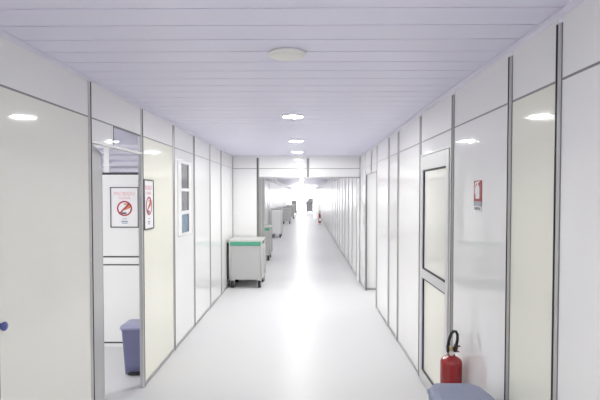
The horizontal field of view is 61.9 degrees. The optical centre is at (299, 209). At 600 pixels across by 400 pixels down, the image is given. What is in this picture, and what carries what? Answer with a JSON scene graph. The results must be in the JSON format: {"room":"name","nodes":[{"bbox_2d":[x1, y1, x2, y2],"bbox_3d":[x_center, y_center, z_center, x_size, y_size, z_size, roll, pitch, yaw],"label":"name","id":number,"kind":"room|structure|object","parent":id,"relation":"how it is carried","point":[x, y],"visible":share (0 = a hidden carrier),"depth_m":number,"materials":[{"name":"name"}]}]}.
{"room":"hospital corridor","nodes":[
{"label":"hospital corridor","id":0,"kind":"room"},
{"bbox_2d":[94,145,139,346],"bbox_3d":[-2.603,0.401,5.412,2.480,2.180,0.048,0,2,1],"label":"wall partition","id":1,"kind":"structure","parent":0,"point":[120,245],"depth_m":5.40,"materials":[{"name":"white laminate"}]},
{"bbox_2d":[110,187,138,227],"bbox_3d":[-1.886,-0.020,5.375,0.307,0.437,0.012,0,2,1],"label":"poster","id":2,"kind":"object","parent":1,"relation":"attached to","point":[124,205],"visible":1,"depth_m":5.37,"materials":[{"name":"white paper"}]},
{"bbox_2d":[0,36,290,399],"bbox_3d":[-1.149,-0.206,22.752,0.038,2.375,50.519,0,2,1],"label":"wall","id":3,"kind":"structure","parent":0,"point":[47,111],"depth_m":2.97,"materials":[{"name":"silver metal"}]},
{"bbox_2d":[0,322,7,330],"bbox_3d":[-1.342,0.529,2.259,0.032,0.042,0.042,0,2,1],"label":"handle","id":4,"kind":"object","parent":3,"relation":"attached to","point":[4,325],"visible":1,"depth_m":2.25,"materials":[{"name":"blue plastic"}]},
{"bbox_2d":[92,119,141,399],"bbox_3d":[-1.496,0.464,3.741,0.320,2.128,0.980,0,2,1],"label":"door","id":5,"kind":"structure","parent":3,"relation":"in","point":[103,134],"depth_m":3.67,"materials":[{"name":"grey laminate"}]},
{"bbox_2d":[0,28,290,186],"bbox_3d":[-1.135,-1.396,22.732,0.052,0.016,50.500,0,2,1],"label":"crown molding","id":6,"kind":"structure","parent":3,"relation":"attached to","point":[10,37],"depth_m":3.08,"materials":[{"name":"white"}]},
{"bbox_2d":[144,179,153,229],"bbox_3d":[-1.329,-0.041,4.395,0.012,0.437,0.267,0,2,1],"label":"poster","id":7,"kind":"object","parent":3,"relation":"attached to","point":[148,184],"visible":1,"depth_m":4.38,"materials":[{"name":"white paper"}]},
{"bbox_2d":[177,159,191,236],"bbox_3d":[-1.328,-0.128,5.728,0.030,0.840,0.630,0,2,1],"label":"window","id":8,"kind":"structure","parent":3,"relation":"in","point":[183,167],"depth_m":5.74,"materials":[{"name":"white"}]},
{"bbox_2d":[103,212,428,399],"bbox_3d":[-1.459,1.030,22.807,9.800,0.100,50.700,0,2,1],"label":"floor","id":9,"kind":"structure","parent":0,"point":[311,330],"depth_m":5.50,"materials":[{"name":"white plastic"}]},
{"bbox_2d":[120,319,139,374],"bbox_3d":[-1.511,1.282,4.675,0.263,0.462,0.303,0,2,1],"label":"pedal bin","id":10,"kind":"object","parent":9,"relation":"on","point":[130,329],"visible":0.52,"depth_m":4.56,"materials":[{"name":"blue plastic"}]},
{"bbox_2d":[227,237,264,287],"bbox_3d":[-0.967,0.956,9.126,0.626,0.852,0.710,0,2,1],"label":"trolley","id":11,"kind":"object","parent":9,"relation":"on","point":[245,255],"visible":1,"depth_m":8.78,"materials":[{"name":"grey laminate"}]},
{"bbox_2d":[229,237,264,241],"bbox_3d":[-0.954,0.545,9.111,0.599,0.030,0.704,0,2,1],"label":"lid","id":12,"kind":"object","parent":11,"relation":"attached to","point":[235,239],"depth_m":8.87,"materials":[{"name":"grey plastic"}]},
{"bbox_2d":[265,225,271,260],"bbox_3d":[-0.975,0.849,12.764,0.504,0.852,0.710,0,2,1],"label":"trolley","id":13,"kind":"object","parent":9,"relation":"on","point":[268,228],"visible":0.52,"depth_m":12.42,"materials":[{"name":"grey laminate"}]},
{"bbox_2d":[271,208,282,237],"bbox_3d":[-0.894,0.529,19.438,0.404,1.100,0.910,0,2,1],"label":"trolley","id":14,"kind":"object","parent":9,"relation":"on","point":[276,213],"visible":0.97,"depth_m":18.99,"materials":[{"name":"white plastic"}]},
{"bbox_2d":[282,207,290,223],"bbox_3d":[-0.749,0.339,28.435,0.464,0.950,0.910,0,2,1],"label":"trolley","id":15,"kind":"object","parent":9,"relation":"on","point":[286,210],"visible":0.96,"depth_m":27.99,"materials":[{"name":"grey laminate"}]},
{"bbox_2d":[287,205,293,218],"bbox_3d":[-0.639,0.175,34.032,0.504,0.950,0.910,0,2,1],"label":"trolley","id":16,"kind":"object","parent":9,"relation":"on","point":[291,206],"visible":0.61,"depth_m":33.59,"materials":[{"name":"grey laminate"}]},
{"bbox_2d":[292,200,296,214],"bbox_3d":[-0.456,-0.112,40.024,0.424,1.170,0.910,0,2,1],"label":"trolley","id":17,"kind":"object","parent":9,"relation":"on","point":[294,202],"visible":0.58,"depth_m":39.57,"materials":[{"name":"grey laminate"}]},
{"bbox_2d":[305,198,312,212],"bbox_3d":[0.768,-0.309,44.004,0.818,1.330,0.840,0,2,1],"label":"cart","id":18,"kind":"object","parent":9,"relation":"on","point":[309,203],"visible":0.96,"depth_m":43.62,"materials":[{"name":"grey plastic"}]},
{"bbox_2d":[318,211,320,223],"bbox_3d":[1.066,0.471,27.016,0.152,0.760,0.152,-1,2,-22],"label":"fire extinguisher","id":19,"kind":"object","parent":9,"relation":"on","point":[319,215],"visible":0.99,"depth_m":26.96,"materials":[{"name":"red paint"}]},
{"bbox_2d":[440,330,461,382],"bbox_3d":[0.993,1.169,3.287,0.152,0.760,0.152,0,2,1],"label":"fire extinguisher","id":20,"kind":"object","parent":9,"relation":"on","point":[450,364],"visible":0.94,"depth_m":3.24,"materials":[{"name":"red paint"}]},
{"bbox_2d":[427,383,494,399],"bbox_3d":[0.852,1.271,2.615,0.319,0.605,0.405,0,2,1],"label":"pedal bin","id":21,"kind":"object","parent":9,"relation":"on","point":[437,391],"visible":1,"depth_m":2.65,"materials":[{"name":"blue plastic"}]},
{"bbox_2d":[0,0,570,186],"bbox_3d":[-1.458,-1.420,22.785,9.800,0.030,50.800,0,2,1],"label":"ceiling","id":22,"kind":"structure","parent":0,"point":[205,67],"depth_m":2.59,"materials":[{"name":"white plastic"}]},
{"bbox_2d":[268,48,305,60],"bbox_3d":[-0.066,-0.798,2.599,0.198,0.028,0.198,0,2,1],"label":"recessed light","id":23,"kind":"object","parent":22,"relation":"in","point":[282,54],"visible":1,"depth_m":2.55,"materials":[{"name":"white plastic"}]},
{"bbox_2d":[271,51,302,60],"bbox_3d":[-0.066,-0.793,2.599,0.169,0.018,0.169,0,2,1],"label":"diffuser","id":24,"kind":"object","parent":23,"relation":"attached to","point":[277,55],"depth_m":2.56,"materials":[{"name":"white plastic"}]},
{"bbox_2d":[282,114,303,118],"bbox_3d":[-0.065,-0.867,4.668,0.214,0.012,0.214,0,2,1],"label":"recessed light","id":25,"kind":"object","parent":22,"relation":"in","point":[289,116],"visible":1,"depth_m":4.65,"materials":[{"name":"white"}]},
{"bbox_2d":[284,115,301,117],"bbox_3d":[-0.065,-0.865,4.668,0.183,0.005,0.183,0,2,1],"label":"diffuser","id":26,"kind":"object","parent":25,"relation":"attached to","point":[285,116],"depth_m":4.65,"materials":[{"name":"white plastic"}]},
{"bbox_2d":[289,140,303,141],"bbox_3d":[-0.052,-0.930,6.827,0.214,0.012,0.214,0,2,1],"label":"recessed light","id":27,"kind":"object","parent":22,"relation":"in","point":[289,140],"visible":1,"depth_m":6.81,"materials":[{"name":"white plastic"}]},
{"bbox_2d":[233,156,359,280],"bbox_3d":[-0.071,0.178,9.511,2.396,2.385,0.044,0,2,1],"label":"wall","id":28,"kind":"structure","parent":0,"point":[269,166],"depth_m":9.48,"materials":[{"name":"white laminate"}]},
{"bbox_2d":[291,187,315,188],"bbox_3d":[0.337,-0.954,47.992,2.436,2.385,0.016,0,2,1],"label":"wall","id":29,"kind":"structure","parent":0,"point":[291,187],"depth_m":47.95,"materials":[{"name":"white paint"}]},
{"bbox_2d":[291,189,315,211],"bbox_3d":[0.337,-0.861,47.995,2.316,2.200,0.040,0,2,1],"label":"door","id":30,"kind":"structure","parent":29,"relation":"in","point":[301,195],"depth_m":47.98,"materials":[{"name":"white"}]},
{"bbox_2d":[367,172,375,289],"bbox_3d":[2.121,0.225,7.910,1.942,2.385,1.460,0,2,1],"label":"wall","id":31,"kind":"structure","parent":0,"point":[371,178],"depth_m":8.63,"materials":[{"name":"white laminate"}]},
{"bbox_2d":[316,0,599,399],"bbox_3d":[1.287,-0.206,22.726,0.038,2.375,50.519,0,2,1],"label":"wall","id":32,"kind":"structure","parent":0,"point":[525,267],"depth_m":2.52,"materials":[{"name":"white paint"}]},
{"bbox_2d":[419,130,450,388],"bbox_3d":[1.085,0.477,4.024,0.040,2.110,0.940,0,2,1],"label":"door","id":33,"kind":"structure","parent":32,"relation":"in","point":[435,182],"depth_m":3.99,"materials":[{"name":"silver metal"}]},
{"bbox_2d":[316,0,584,186],"bbox_3d":[1.273,-1.395,22.707,0.052,0.016,50.500,0,2,1],"label":"crown molding","id":34,"kind":"structure","parent":32,"relation":"attached to","point":[558,15],"depth_m":2.58,"materials":[{"name":"white"}]},
{"bbox_2d":[474,180,481,211],"bbox_3d":[1.067,-0.078,3.003,0.004,0.188,0.132,0,2,1],"label":"sign","id":35,"kind":"object","parent":32,"relation":"attached to","point":[477,184],"visible":1,"depth_m":2.99,"materials":[{"name":"red"}]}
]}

